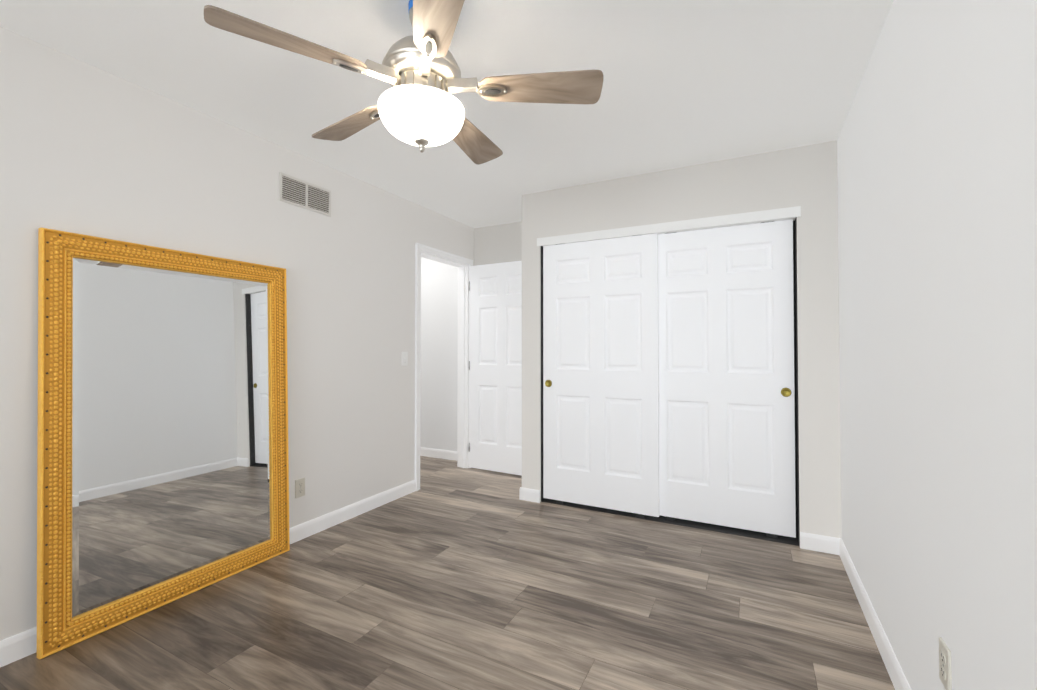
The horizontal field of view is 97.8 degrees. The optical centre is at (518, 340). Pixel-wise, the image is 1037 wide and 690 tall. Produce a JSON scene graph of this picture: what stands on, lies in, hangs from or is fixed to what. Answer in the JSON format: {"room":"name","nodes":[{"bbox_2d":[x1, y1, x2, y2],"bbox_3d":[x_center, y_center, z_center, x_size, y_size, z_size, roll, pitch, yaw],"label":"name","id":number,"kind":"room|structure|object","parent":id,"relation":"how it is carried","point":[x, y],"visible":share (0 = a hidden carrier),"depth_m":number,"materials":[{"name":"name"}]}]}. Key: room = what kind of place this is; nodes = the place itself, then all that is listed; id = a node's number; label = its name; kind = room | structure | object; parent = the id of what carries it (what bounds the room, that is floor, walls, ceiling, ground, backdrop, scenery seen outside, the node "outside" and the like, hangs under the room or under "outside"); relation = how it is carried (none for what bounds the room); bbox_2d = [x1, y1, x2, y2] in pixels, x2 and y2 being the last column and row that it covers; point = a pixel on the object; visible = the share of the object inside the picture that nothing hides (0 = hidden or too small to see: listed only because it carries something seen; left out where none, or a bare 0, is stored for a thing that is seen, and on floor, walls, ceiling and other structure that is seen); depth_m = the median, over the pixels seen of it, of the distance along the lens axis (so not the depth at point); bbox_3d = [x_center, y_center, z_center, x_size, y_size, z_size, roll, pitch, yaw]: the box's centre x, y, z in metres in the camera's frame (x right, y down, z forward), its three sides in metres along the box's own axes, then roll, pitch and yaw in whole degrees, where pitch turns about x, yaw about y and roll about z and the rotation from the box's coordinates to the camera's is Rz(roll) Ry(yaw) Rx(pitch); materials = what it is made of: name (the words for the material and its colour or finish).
{"room":"empty bedroom","nodes":[
{"label":"empty bedroom","id":0,"kind":"room"},
{"bbox_2d":[0,27,473,640],"bbox_3d":[-1.928,0.021,1.952,0.120,2.440,6.600,0,-1,27],"label":"wall","id":1,"kind":"structure","parent":0,"point":[88,149],"depth_m":2.43,"materials":[{"name":"white paint"}]},
{"bbox_2d":[0,480,415,667],"bbox_3d":[-2.102,1.186,1.452,0.013,0.095,5.343,0,-1,27],"label":"baseboard","id":2,"kind":"structure","parent":1,"relation":"attached to","point":[14,648],"depth_m":2.94,"materials":[{"name":"white wood"}]},
{"bbox_2d":[295,477,304,497],"bbox_3d":[-1.378,0.930,2.858,0.008,0.114,0.070,0,-1,27],"label":"outlet","id":3,"kind":"object","parent":1,"relation":"attached to","point":[299,487],"visible":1,"depth_m":2.85,"materials":[{"name":"white plastic"}]},
{"bbox_2d":[279,172,330,216],"bbox_3d":[-1.364,-0.934,2.914,0.008,0.175,0.375,0,-1,27],"label":"air vent","id":4,"kind":"object","parent":1,"relation":"in","point":[294,191],"visible":1,"depth_m":2.90,"materials":[{"name":"white metal"}]},
{"bbox_2d":[402,352,407,365],"bbox_3d":[-0.930,0.148,3.722,0.019,0.114,0.070,0,-1,27],"label":"light switch","id":5,"kind":"object","parent":1,"relation":"attached to","point":[404,358],"visible":1,"depth_m":3.72,"materials":[{"name":"white plastic"}]},
{"bbox_2d":[415,243,472,490],"bbox_3d":[-0.732,0.226,4.255,0.162,2.102,0.869,0,-1,27],"label":"door frame","id":6,"kind":"structure","parent":1,"relation":"attached to","point":[463,392],"depth_m":4.55,"materials":[{"name":"white wood"}]},
{"bbox_2d":[420,257,457,450],"bbox_3d":[-0.999,0.070,5.120,1.150,2.440,0.120,0,-1,27],"label":"wall","id":7,"kind":"structure","parent":0,"point":[439,355],"depth_m":4.96,"materials":[{"name":"white paint"}]},
{"bbox_2d":[420,447,456,460],"bbox_3d":[-1.017,1.242,5.035,1.120,0.095,0.013,0,-1,27],"label":"baseboard","id":8,"kind":"structure","parent":7,"relation":"attached to","point":[428,452],"depth_m":4.96,"materials":[{"name":"white wood"}]},
{"bbox_2d":[0,0,893,227],"bbox_3d":[-1.107,-1.256,1.546,4.510,0.100,6.600,0,-1,27],"label":"ceiling","id":9,"kind":"structure","parent":0,"point":[690,82],"depth_m":2.03,"materials":[{"name":"white paint"}]},
{"bbox_2d":[204,0,602,164],"bbox_3d":[-0.355,-0.939,1.659,1.240,0.530,1.237,0,-1,27],"label":"ceiling fan","id":10,"kind":"object","parent":9,"relation":"hanging from","point":[419,104],"visible":1,"depth_m":1.54,"materials":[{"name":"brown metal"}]},
{"bbox_2d":[0,456,894,689],"bbox_3d":[-1.107,1.284,1.506,4.510,0.100,6.600,0,-1,27],"label":"floor","id":11,"kind":"structure","parent":0,"point":[450,575],"depth_m":2.04,"materials":[{"name":"grey laminate"}]},
{"bbox_2d":[37,227,289,659],"bbox_3d":[-1.645,0.401,2.257,0.088,1.690,1.065,0,-1,27],"label":"mirror","id":12,"kind":"object","parent":11,"relation":"on","point":[162,459],"visible":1,"depth_m":2.11,"materials":[{"name":"gold metal"}]},
{"bbox_2d":[474,222,521,265],"bbox_3d":[0.898,0.053,4.012,3.000,2.440,0.120,0,-1,27],"label":"wall","id":13,"kind":"structure","parent":0,"point":[501,243],"depth_m":4.53,"materials":[{"name":"white paint"}]},
{"bbox_2d":[469,261,521,475],"bbox_3d":[-0.165,0.257,4.375,0.761,2.020,0.153,0,-1,27],"label":"entry door","id":14,"kind":"structure","parent":13,"relation":"in","point":[495,365],"depth_m":4.40,"materials":[{"name":"white wood"}]},
{"bbox_2d":[541,217,799,545],"bbox_3d":[1.161,0.044,3.432,2.000,2.440,0.664,0,-1,27],"label":"door frame","id":15,"kind":"structure","parent":0,"point":[738,531],"depth_m":3.18,"materials":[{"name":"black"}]},
{"bbox_2d":[537,206,800,245],"bbox_3d":[0.961,-0.780,3.218,1.770,0.062,0.134,0,-1,27],"label":"trim","id":16,"kind":"structure","parent":15,"relation":"attached to","point":[780,214],"depth_m":3.07,"materials":[{"name":"white paint"}]},
{"bbox_2d":[522,140,840,537],"bbox_3d":[1.114,0.044,3.449,2.100,2.440,0.680,0,-1,27],"label":"wall","id":17,"kind":"structure","parent":0,"point":[805,178],"depth_m":2.83,"materials":[{"name":"white paint"}]},
{"bbox_2d":[519,487,539,500],"bbox_3d":[0.172,1.224,3.890,0.033,0.095,0.653,0,-1,27],"label":"baseboard","id":18,"kind":"structure","parent":17,"relation":"attached to","point":[525,494],"depth_m":3.57,"materials":[{"name":"white wood"}]},
{"bbox_2d":[543,233,658,517],"bbox_3d":[0.591,0.245,3.380,0.878,2.029,0.043,0,-1,27],"label":"closet door","id":19,"kind":"structure","parent":17,"relation":"hanging from","point":[600,379],"depth_m":3.35,"materials":[{"name":"white wood"}]},
{"bbox_2d":[658,219,795,537],"bbox_3d":[1.338,0.239,3.038,0.878,2.029,0.043,0,-1,27],"label":"closet door","id":20,"kind":"structure","parent":17,"relation":"hanging from","point":[726,381],"depth_m":3.00,"materials":[{"name":"white wood"}]},
{"bbox_2d":[837,0,1036,689],"bbox_3d":[0.816,-0.002,0.467,0.120,2.440,6.490,0,-1,27],"label":"wall","id":21,"kind":"structure","parent":0,"point":[937,192],"depth_m":1.20,"materials":[{"name":"white paint"}]},
{"bbox_2d":[836,538,910,689],"bbox_3d":[0.600,1.166,0.177,0.013,0.095,5.570,0,-1,27],"label":"baseboard","id":22,"kind":"structure","parent":21,"relation":"attached to","point":[896,674],"depth_m":1.88,"materials":[{"name":"white wood"}]},
{"bbox_2d":[939,637,951,689],"bbox_3d":[1.133,0.864,1.204,0.008,0.114,0.070,0,-1,27],"label":"outlet","id":23,"kind":"object","parent":21,"relation":"attached to","point":[945,674],"visible":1,"depth_m":1.19,"materials":[{"name":"white plastic"}]}
]}

